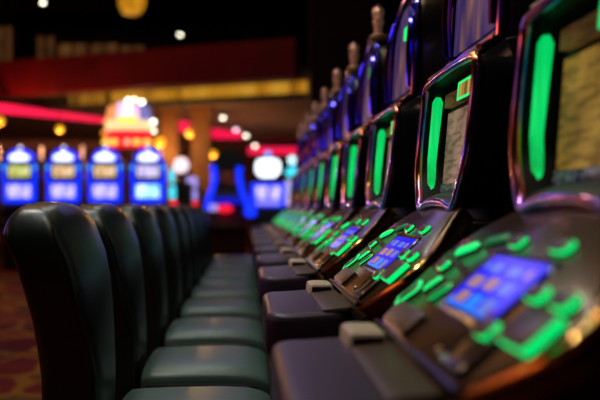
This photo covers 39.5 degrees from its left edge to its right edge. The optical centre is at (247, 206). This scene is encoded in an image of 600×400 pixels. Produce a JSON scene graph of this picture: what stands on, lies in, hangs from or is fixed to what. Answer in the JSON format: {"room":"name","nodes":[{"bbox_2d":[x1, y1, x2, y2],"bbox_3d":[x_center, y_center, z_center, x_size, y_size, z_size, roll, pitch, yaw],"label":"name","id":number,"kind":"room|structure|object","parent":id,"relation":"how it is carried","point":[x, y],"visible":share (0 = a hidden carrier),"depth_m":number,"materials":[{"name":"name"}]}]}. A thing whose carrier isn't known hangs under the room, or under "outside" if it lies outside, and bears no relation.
{"room":"games hall","nodes":[
{"label":"games hall","id":0,"kind":"room"},
{"bbox_2d":[0,235,270,399],"bbox_3d":[-5.500,1.170,14.500,19.000,0.100,37.000,0,0,0],"label":"floor","id":1,"kind":"structure","parent":0,"point":[20,374],"depth_m":6.74,"materials":[{"name":"carpet"}]},
{"bbox_2d":[0,161,1,266],"bbox_3d":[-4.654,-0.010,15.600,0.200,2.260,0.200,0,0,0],"label":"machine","id":2,"kind":"object","parent":1,"relation":"on","point":[0,161],"visible":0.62,"depth_m":15.60,"materials":[{"name":"black"}]},
{"bbox_2d":[0,146,42,268],"bbox_3d":[-4.106,0.010,15.111,0.640,2.220,0.778,0,0,0],"label":"machine","id":3,"kind":"object","parent":1,"relation":"on","point":[22,173],"visible":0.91,"depth_m":14.97,"materials":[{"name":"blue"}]},
{"bbox_2d":[1,162,5,181],"bbox_3d":[-4.371,-0.628,14.998,0.110,0.352,0.104,0,0,0],"label":"light","id":4,"kind":"object","parent":3,"relation":"attached to","point":[3,176],"depth_m":14.96,"materials":[{"name":"blue"}]},
{"bbox_2d":[32,162,36,181],"bbox_3d":[-3.841,-0.628,14.998,0.110,0.352,0.104,0,0,0],"label":"light","id":5,"kind":"object","parent":3,"relation":"attached to","point":[34,164],"depth_m":14.97,"materials":[{"name":"blue"}]},
{"bbox_2d":[40,146,42,159],"bbox_3d":[-3.858,-0.010,15.600,0.200,2.260,0.200,0,0,0],"label":"light post","id":6,"kind":"object","parent":1,"relation":"on","point":[41,147],"visible":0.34,"depth_m":15.58,"materials":[{"name":"orange"}]},
{"bbox_2d":[45,146,85,206],"bbox_3d":[-3.313,0.010,15.111,0.640,2.220,0.778,0,0,0],"label":"machine","id":7,"kind":"object","parent":1,"relation":"on","point":[65,172],"visible":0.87,"depth_m":14.97,"materials":[{"name":"blue plastic"}]},
{"bbox_2d":[46,162,49,181],"bbox_3d":[-3.581,-0.628,14.997,0.108,0.352,0.092,0,0,-23],"label":"light","id":8,"kind":"object","parent":7,"relation":"attached to","point":[48,163],"depth_m":14.96,"materials":[{"name":"blue"}]},
{"bbox_2d":[76,162,80,181],"bbox_3d":[-3.048,-0.628,14.998,0.110,0.352,0.104,0,0,0],"label":"light","id":9,"kind":"object","parent":7,"relation":"attached to","point":[78,164],"depth_m":14.97,"materials":[{"name":"blue"}]},
{"bbox_2d":[81,146,83,158],"bbox_3d":[-3.090,-0.010,15.600,0.200,2.260,0.200,0,0,0],"label":"light post","id":10,"kind":"object","parent":1,"relation":"on","point":[82,147],"visible":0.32,"depth_m":15.58,"materials":[{"name":"orange"}]},
{"bbox_2d":[87,146,125,205],"bbox_3d":[-2.566,0.010,15.111,0.640,2.220,0.778,0,0,0],"label":"machine","id":11,"kind":"object","parent":1,"relation":"on","point":[106,175],"visible":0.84,"depth_m":14.97,"materials":[{"name":"blue plastic"}]},
{"bbox_2d":[87,162,91,181],"bbox_3d":[-2.831,-0.628,14.998,0.110,0.352,0.104,0,0,0],"label":"light","id":12,"kind":"object","parent":11,"relation":"attached to","point":[89,175],"depth_m":14.97,"materials":[{"name":"blue"}]},
{"bbox_2d":[118,162,122,181],"bbox_3d":[-2.301,-0.628,14.998,0.110,0.352,0.104,0,0,0],"label":"light","id":13,"kind":"object","parent":11,"relation":"attached to","point":[120,164],"depth_m":14.97,"materials":[{"name":"blue"}]},
{"bbox_2d":[101,98,154,203],"bbox_3d":[-2.148,-0.435,15.232,0.779,3.109,0.808,0,0,40],"label":"sign","id":14,"kind":"object","parent":1,"relation":"on","point":[121,130],"visible":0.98,"depth_m":15.13,"materials":[{"name":"multicoloured"}]},
{"bbox_2d":[102,139,109,144],"bbox_3d":[-2.569,-1.180,15.136,0.158,0.109,0.088,0,0,0],"label":"lamp","id":15,"kind":"object","parent":14,"relation":"attached to","point":[107,141],"depth_m":15.11,"materials":[{"name":"yellow"}]},
{"bbox_2d":[111,139,117,144],"bbox_3d":[-2.414,-1.180,15.083,0.135,0.109,0.088,0,0,0],"label":"lamp","id":16,"kind":"object","parent":14,"relation":"attached to","point":[113,141],"depth_m":15.06,"materials":[{"name":"yellow"}]},
{"bbox_2d":[133,139,139,144],"bbox_3d":[-2.008,-1.180,15.072,0.146,0.109,0.088,0,0,0],"label":"lamp","id":17,"kind":"object","parent":14,"relation":"attached to","point":[135,141],"depth_m":15.05,"materials":[{"name":"yellow"}]},
{"bbox_2d":[143,139,150,144],"bbox_3d":[-1.822,-1.180,15.120,0.158,0.109,0.088,0,0,0],"label":"lamp","id":18,"kind":"object","parent":14,"relation":"attached to","point":[145,141],"depth_m":15.09,"materials":[{"name":"yellow"}]},
{"bbox_2d":[3,202,270,399],"bbox_3d":[-0.259,0.553,2.220,0.685,1.134,0.516,0,0,0],"label":"chair","id":19,"kind":"object","parent":1,"relation":"on","point":[57,249],"visible":1,"depth_m":2.05,"materials":[{"name":"black leather"}]},
{"bbox_2d":[130,146,167,205],"bbox_3d":[-1.792,0.010,15.111,0.640,2.220,0.778,0,0,0],"label":"machine","id":20,"kind":"object","parent":1,"relation":"on","point":[149,170],"visible":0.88,"depth_m":14.97,"materials":[{"name":"blue plastic"}]},
{"bbox_2d":[130,162,134,181],"bbox_3d":[-2.057,-0.628,14.998,0.110,0.352,0.104,0,0,0],"label":"light","id":21,"kind":"object","parent":20,"relation":"attached to","point":[132,175],"depth_m":14.97,"materials":[{"name":"blue"}]},
{"bbox_2d":[161,162,165,181],"bbox_3d":[-1.527,-0.628,14.998,0.110,0.352,0.104,0,0,0],"label":"light","id":22,"kind":"object","parent":20,"relation":"attached to","point":[163,164],"depth_m":14.97,"materials":[{"name":"blue plastic"}]},
{"bbox_2d":[158,105,180,204],"bbox_3d":[-1.700,-0.535,18.190,0.460,3.310,0.460,0,0,0],"label":"column","id":23,"kind":"structure","parent":1,"relation":"on","point":[169,115],"depth_m":18.00,"materials":[{"name":"brown wood"}]},
{"bbox_2d":[79,203,270,399],"bbox_3d":[-0.259,0.553,2.930,0.685,1.134,0.516,0,0,0],"label":"chair","id":24,"kind":"object","parent":1,"relation":"on","point":[222,365],"visible":0.76,"depth_m":2.77,"materials":[{"name":"black leather"}]},
{"bbox_2d":[170,157,192,205],"bbox_3d":[-1.303,0.077,16.276,0.420,2.087,0.648,0,0,0],"label":"machine","id":25,"kind":"object","parent":1,"relation":"on","point":[181,192],"visible":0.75,"depth_m":16.17,"materials":[{"name":"black"}]},
{"bbox_2d":[170,169,173,182],"bbox_3d":[-1.468,-0.603,16.195,0.090,0.272,0.050,0,0,0],"label":"light","id":26,"kind":"object","parent":25,"relation":"on","point":[171,170],"depth_m":16.17,"materials":[{"name":"teal plastic"}]},
{"bbox_2d":[170,186,174,198],"bbox_3d":[-1.458,-0.282,16.195,0.110,0.253,0.050,0,0,0],"label":"light","id":27,"kind":"object","parent":25,"relation":"on","point":[172,188],"depth_m":16.17,"materials":[{"name":"teal plastic"}]},
{"bbox_2d":[171,200,176,205],"bbox_3d":[-1.433,-0.078,16.195,0.120,0.117,0.050,0,0,0],"label":"light","id":28,"kind":"object","parent":25,"relation":"attached to","point":[173,202],"depth_m":16.17,"materials":[{"name":"red plastic"}]},
{"bbox_2d":[118,204,265,360],"bbox_3d":[-0.259,0.553,3.720,0.685,1.134,0.516,0,0,0],"label":"chair","id":29,"kind":"object","parent":1,"relation":"on","point":[231,331],"visible":0.66,"depth_m":3.55,"materials":[{"name":"black leather"}]},
{"bbox_2d":[185,177,199,205],"bbox_3d":[-1.159,0.247,17.476,0.280,1.747,0.648,0,0,0],"label":"machine","id":30,"kind":"object","parent":1,"relation":"on","point":[196,181],"visible":0.34,"depth_m":17.37,"materials":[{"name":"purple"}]},
{"bbox_2d":[189,105,212,224],"bbox_3d":[-1.020,-0.535,18.210,0.500,3.310,0.500,0,0,0],"label":"column","id":31,"kind":"structure","parent":1,"relation":"on","point":[200,115],"depth_m":18.00,"materials":[{"name":"brown wood"}]},
{"bbox_2d":[144,204,261,330],"bbox_3d":[-0.259,0.553,4.560,0.685,1.134,0.516,0,0,0],"label":"chair","id":32,"kind":"object","parent":1,"relation":"on","point":[203,307],"visible":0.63,"depth_m":4.39,"materials":[{"name":"black leather"}]},
{"bbox_2d":[160,205,259,308],"bbox_3d":[-0.259,0.553,5.360,0.685,1.134,0.516,0,0,0],"label":"chair","id":33,"kind":"object","parent":1,"relation":"on","point":[203,291],"visible":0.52,"depth_m":5.20,"materials":[{"name":"black leather"}]},
{"bbox_2d":[173,205,257,297],"bbox_3d":[-0.259,0.553,6.180,0.685,1.134,0.516,0,0,0],"label":"chair","id":34,"kind":"object","parent":1,"relation":"on","point":[236,279],"visible":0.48,"depth_m":6.02,"materials":[{"name":"black leather"}]},
{"bbox_2d":[182,205,255,283],"bbox_3d":[-0.259,0.553,7.000,0.685,1.134,0.516,0,0,0],"label":"chair","id":35,"kind":"object","parent":1,"relation":"on","point":[214,270],"visible":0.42,"depth_m":6.84,"materials":[{"name":"black leather"}]},
{"bbox_2d":[192,206,255,275],"bbox_3d":[-0.259,0.553,7.820,0.685,1.134,0.516,0,0,0],"label":"chair","id":36,"kind":"object","parent":1,"relation":"on","point":[249,264],"visible":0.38,"depth_m":7.66,"materials":[{"name":"black leather"}]},
{"bbox_2d":[197,206,254,267],"bbox_3d":[-0.259,0.553,8.640,0.685,1.134,0.516,0,0,0],"label":"chair","id":37,"kind":"object","parent":1,"relation":"on","point":[217,258],"visible":0.34,"depth_m":8.48,"materials":[{"name":"black leather"}]},
{"bbox_2d":[204,149,256,260],"bbox_3d":[-0.285,0.073,14.125,0.888,2.095,0.751,0,0,0],"label":"machine","id":38,"kind":"object","parent":1,"relation":"on","point":[230,208],"visible":0.95,"depth_m":13.97,"materials":[{"name":"blue"}]},
{"bbox_2d":[209,204,217,210],"bbox_3d":[-0.571,0.008,13.935,0.160,0.118,0.050,0,0,0],"label":"light","id":39,"kind":"object","parent":38,"relation":"attached to","point":[212,207],"depth_m":13.91,"materials":[{"name":"blue"}]},
{"bbox_2d":[217,204,232,212],"bbox_3d":[-0.371,0.025,13.800,0.260,0.140,0.101,0,0,0],"label":"light","id":40,"kind":"object","parent":38,"relation":"attached to","point":[224,208],"depth_m":13.76,"materials":[{"name":"red"}]},
{"bbox_2d":[211,197,242,203],"bbox_3d":[-0.341,-0.109,13.955,0.540,0.118,0.050,0,0,0],"label":"light","id":41,"kind":"object","parent":38,"relation":"attached to","point":[214,200],"depth_m":13.93,"materials":[{"name":"blue plastic"}]},
{"bbox_2d":[244,207,256,216],"bbox_3d":[0.049,0.085,13.900,0.220,0.176,0.214,0,0,0],"label":"light","id":42,"kind":"object","parent":38,"relation":"attached to","point":[248,211],"depth_m":13.83,"materials":[{"name":"blue"}]},
{"bbox_2d":[250,151,285,257],"bbox_3d":[0.381,0.037,15.626,0.660,2.166,0.748,0,0,0],"label":"machine","id":43,"kind":"object","parent":1,"relation":"on","point":[268,197],"visible":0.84,"depth_m":15.45,"materials":[{"name":"black"}]},
{"bbox_2d":[265,151,270,156],"bbox_3d":[0.382,-0.986,15.500,0.120,0.120,0.120,0,0,0],"label":"lamp","id":44,"kind":"object","parent":43,"relation":"on","point":[267,153],"depth_m":15.46,"materials":[{"name":"blue"}]},
{"bbox_2d":[251,122,304,231],"bbox_3d":[0.519,0.128,8.607,0.962,1.984,0.726,0,0,0],"label":"machine","id":45,"kind":"object","parent":1,"relation":"on","point":[302,125],"visible":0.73,"depth_m":8.45,"materials":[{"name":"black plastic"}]},
{"bbox_2d":[300,123,304,134],"bbox_3d":[0.557,-0.789,8.465,0.052,0.127,0.052,0,0,0],"label":"candle light","id":46,"kind":"object","parent":45,"relation":"on","point":[302,125],"depth_m":8.45,"materials":[{"name":"orange metal"}]},
{"bbox_2d":[251,113,310,238],"bbox_3d":[0.519,0.128,7.787,0.962,1.984,0.726,0,0,0],"label":"machine","id":47,"kind":"object","parent":1,"relation":"on","point":[303,156],"visible":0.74,"depth_m":7.63,"materials":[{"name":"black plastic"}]},
{"bbox_2d":[305,114,310,126],"bbox_3d":[0.557,-0.789,7.645,0.052,0.127,0.052,0,0,0],"label":"candle light","id":48,"kind":"object","parent":47,"relation":"on","point":[308,116],"depth_m":7.63,"materials":[{"name":"orange metal"}]},
{"bbox_2d":[252,102,318,237],"bbox_3d":[0.519,0.128,6.967,0.962,1.984,0.726,0,0,0],"label":"machine","id":49,"kind":"object","parent":1,"relation":"on","point":[310,141],"visible":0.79,"depth_m":6.81,"materials":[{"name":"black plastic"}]},
{"bbox_2d":[312,103,318,117],"bbox_3d":[0.557,-0.789,6.825,0.052,0.127,0.052,0,0,0],"label":"candle light","id":50,"kind":"object","parent":49,"relation":"on","point":[315,106],"depth_m":6.81,"materials":[{"name":"orange metal"}]},
{"bbox_2d":[252,87,328,246],"bbox_3d":[0.519,0.128,6.147,0.962,1.984,0.726,0,0,0],"label":"machine","id":51,"kind":"object","parent":1,"relation":"on","point":[319,149],"visible":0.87,"depth_m":5.99,"materials":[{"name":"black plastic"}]},
{"bbox_2d":[321,89,327,104],"bbox_3d":[0.557,-0.789,6.005,0.052,0.127,0.052,0,0,0],"label":"candle light","id":52,"kind":"object","parent":51,"relation":"on","point":[324,92],"depth_m":5.99,"materials":[{"name":"orange metal"}]},
{"bbox_2d":[285,156,296,209],"bbox_3d":[0.908,0.041,16.926,0.340,2.158,0.748,0,0,0],"label":"machine","id":53,"kind":"object","parent":1,"relation":"on","point":[290,171],"visible":0.3,"depth_m":16.76,"materials":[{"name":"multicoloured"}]},
{"bbox_2d":[288,156,295,164],"bbox_3d":[0.908,-0.948,16.830,0.180,0.180,0.176,0,0,0],"label":"lamp","id":54,"kind":"object","parent":53,"relation":"attached to","point":[292,159],"depth_m":16.77,"materials":[{"name":"white"}]},
{"bbox_2d":[253,68,345,254],"bbox_3d":[0.519,0.128,5.327,0.962,1.984,0.726,0,0,0],"label":"machine","id":55,"kind":"object","parent":1,"relation":"on","point":[330,126],"visible":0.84,"depth_m":5.16,"materials":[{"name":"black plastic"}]},
{"bbox_2d":[333,70,340,88],"bbox_3d":[0.557,-0.789,5.185,0.052,0.127,0.052,0,0,0],"label":"candle light","id":56,"kind":"object","parent":55,"relation":"on","point":[336,73],"depth_m":5.17,"materials":[{"name":"orange metal"}]},
{"bbox_2d":[254,42,365,267],"bbox_3d":[0.519,0.128,4.507,0.962,1.984,0.726,0,0,0],"label":"machine","id":57,"kind":"object","parent":1,"relation":"on","point":[346,116],"visible":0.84,"depth_m":4.34,"materials":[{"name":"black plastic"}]},
{"bbox_2d":[349,44,358,66],"bbox_3d":[0.557,-0.789,4.365,0.052,0.127,0.052,0,0,0],"label":"candle light","id":58,"kind":"object","parent":57,"relation":"on","point":[353,48],"depth_m":4.35,"materials":[{"name":"orange metal"}]},
{"bbox_2d":[256,4,388,281],"bbox_3d":[0.519,0.128,3.697,0.962,1.984,0.726,0,0,0],"label":"machine","id":59,"kind":"object","parent":1,"relation":"on","point":[370,92],"visible":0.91,"depth_m":3.53,"materials":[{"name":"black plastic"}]},
{"bbox_2d":[372,7,383,33],"bbox_3d":[0.557,-0.789,3.555,0.052,0.127,0.052,0,0,0],"label":"candle light","id":60,"kind":"object","parent":59,"relation":"on","point":[377,12],"depth_m":3.54,"materials":[{"name":"orange metal"}]},
{"bbox_2d":[258,0,445,305],"bbox_3d":[0.519,0.128,2.877,0.962,1.984,0.726,0,0,0],"label":"machine","id":61,"kind":"object","parent":1,"relation":"on","point":[414,51],"visible":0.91,"depth_m":2.68,"materials":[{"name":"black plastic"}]},
{"bbox_2d":[262,0,538,358],"bbox_3d":[0.519,0.128,1.957,0.962,1.984,0.726,0,0,0],"label":"machine","id":62,"kind":"object","parent":1,"relation":"on","point":[463,180],"visible":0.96,"depth_m":1.78,"materials":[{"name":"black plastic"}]},
{"bbox_2d":[271,0,599,399],"bbox_3d":[0.519,0.128,1.157,0.962,1.984,0.726,0,0,0],"label":"machine","id":63,"kind":"object","parent":1,"relation":"on","point":[511,311],"visible":1,"depth_m":1.15,"materials":[{"name":"black plastic"}]},
{"bbox_2d":[0,152,295,234],"bbox_3d":[-5.500,-1.980,33.050,19.000,6.200,0.100,0,0,0],"label":"wall","id":64,"kind":"structure","parent":0,"point":[250,160],"depth_m":33.00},
{"bbox_2d":[0,68,307,151],"bbox_3d":[-5.475,-2.260,23.481,18.850,0.140,18.938,0,0,0],"label":"ceiling","id":65,"kind":"structure","parent":0,"point":[276,123],"depth_m":22.66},
{"bbox_2d":[56,87,63,132],"bbox_3d":[-3.421,-1.774,15.200,0.130,0.832,0.130,0,0,0],"label":"pendant lamp","id":66,"kind":"object","parent":65,"relation":"hanging from","point":[59,128],"visible":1,"depth_m":15.15,"materials":[{"name":"yellow"}]},
{"bbox_2d":[0,38,298,96],"bbox_3d":[-6.814,-2.475,16.956,16.460,0.650,0.250,0,0,22],"label":"ceiling beam","id":67,"kind":"structure","parent":65,"relation":"attached to","point":[275,59],"depth_m":14.75,"materials":[{"name":"red paint"}]},
{"bbox_2d":[0,82,306,113],"bbox_3d":[-6.461,-2.045,17.499,16.710,0.290,0.280,0,0,22],"label":"trim","id":68,"kind":"structure","parent":65,"relation":"attached to","point":[49,103],"depth_m":15.79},
{"bbox_2d":[0,103,105,122],"bbox_3d":[-4.770,-1.875,15.416,0.050,0.231,5.622,0,0,39],"label":"light","id":69,"kind":"object","parent":68,"relation":"attached to","point":[4,108],"visible":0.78,"depth_m":16.34,"materials":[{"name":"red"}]},
{"bbox_2d":[179,121,190,131],"bbox_3d":[-1.522,-1.900,19.668,0.431,0.260,0.050,0,0,-44],"label":"light","id":70,"kind":"object","parent":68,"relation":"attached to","point":[183,125],"visible":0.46,"depth_m":19.67,"materials":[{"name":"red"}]},
{"bbox_2d":[69,81,306,104],"bbox_3d":[-1.104,-2.085,15.289,5.060,0.190,0.080,0,0,22],"label":"light","id":71,"kind":"object","parent":68,"relation":"attached to","point":[297,86],"visible":0.83,"depth_m":15.19,"materials":[{"name":"yellow"}]},
{"bbox_2d":[211,128,241,138],"bbox_3d":[-0.573,-1.840,21.361,0.050,0.280,1.879,0,0,25],"label":"light","id":72,"kind":"object","parent":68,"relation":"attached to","point":[215,133],"visible":0.77,"depth_m":21.27,"materials":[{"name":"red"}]},
{"bbox_2d":[154,106,164,146],"bbox_3d":[-1.838,-1.719,17.400,0.220,0.942,0.220,0,0,0],"label":"pendant lamp","id":73,"kind":"object","parent":65,"relation":"hanging from","point":[159,141],"visible":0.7,"depth_m":17.34,"materials":[{"name":"yellow"}]},
{"bbox_2d":[185,129,192,136],"bbox_3d":[-1.194,-1.810,17.000,0.160,0.760,0.160,0,0,0],"label":"pendant lamp","id":74,"kind":"object","parent":65,"relation":"hanging from","point":[188,132],"visible":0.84,"depth_m":16.95,"materials":[{"name":"yellow"}]},
{"bbox_2d":[211,113,216,157],"bbox_3d":[-0.808,-1.673,19.500,0.170,1.034,0.170,0,0,0],"label":"pendant lamp","id":75,"kind":"object","parent":65,"relation":"hanging from","point":[213,153],"visible":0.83,"depth_m":19.44,"materials":[{"name":"yellow"}]},
{"bbox_2d":[0,15,396,67],"bbox_3d":[-5.500,-3.705,22.100,19.000,2.750,0.200,0,0,0],"label":"wall","id":76,"kind":"structure","parent":0,"point":[155,31],"depth_m":22.00,"materials":[{"name":"black paint"}]},
{"bbox_2d":[0,25,13,60],"bbox_3d":[-6.380,-4.055,21.920,0.500,1.450,0.160,0,0,0],"label":"window","id":77,"kind":"structure","parent":76,"relation":"in","point":[6,31],"depth_m":21.90,"materials":[{"name":"black"}]},
{"bbox_2d":[35,34,56,57],"bbox_3d":[-5.300,-3.980,21.920,0.560,1.100,0.160,0,0,0],"label":"window","id":78,"kind":"structure","parent":76,"relation":"in","point":[45,44],"depth_m":21.90,"materials":[{"name":"black"}]},
{"bbox_2d":[56,42,87,56],"bbox_3d":[-4.600,-3.880,21.920,0.860,0.900,0.160,0,0,0],"label":"window","id":79,"kind":"structure","parent":76,"relation":"in","point":[62,48],"depth_m":21.90,"materials":[{"name":"black"}]},
{"bbox_2d":[88,42,118,53],"bbox_3d":[-3.775,-3.880,21.920,0.810,0.900,0.160,0,0,0],"label":"window","id":80,"kind":"structure","parent":76,"relation":"in","point":[93,47],"depth_m":21.90,"materials":[{"name":"black"}]},
{"bbox_2d":[119,44,145,51],"bbox_3d":[-3.025,-3.855,21.920,0.710,0.850,0.160,0,0,0],"label":"window","id":81,"kind":"structure","parent":76,"relation":"in","point":[122,47],"depth_m":21.89,"materials":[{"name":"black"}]},
{"bbox_2d":[0,0,402,14],"bbox_3d":[-5.500,-5.130,14.500,19.000,0.100,37.000,0,0,0],"label":"ceiling","id":82,"kind":"structure","parent":0,"point":[7,7],"depth_m":21.21,"materials":[{"name":"black paint"}]},
{"bbox_2d":[118,0,145,15],"bbox_3d":[-1.802,-4.038,13.000,0.456,2.083,0.436,0,0,0],"label":"lantern","id":83,"kind":"object","parent":82,"relation":"hanging from","point":[127,7],"visible":1,"depth_m":12.87,"materials":[{"name":"orange glass"}]},
{"bbox_2d":[177,0,182,35],"bbox_3d":[-1.621,-4.592,20.000,0.130,0.976,0.130,0,0,0],"label":"ceiling light","id":84,"kind":"object","parent":82,"relation":"hanging from","point":[179,32],"visible":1,"depth_m":20.00,"materials":[{"name":"white glass"}]},
{"bbox_2d":[248,147,296,153],"bbox_3d":[0.885,-1.860,27.525,1.730,0.240,0.050,0,0,0],"label":"light","id":85,"kind":"object","parent":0,"point":[251,150],"visible":0.68,"depth_m":27.50,"materials":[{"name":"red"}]},
{"bbox_2d":[307,0,377,126],"bbox_3d":[1.560,-1.980,13.800,1.080,6.200,0.800,0,0,0],"label":"wall pier","id":86,"kind":"object","parent":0,"point":[332,25],"visible":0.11,"depth_m":13.40,"materials":[{"name":"black paint"}]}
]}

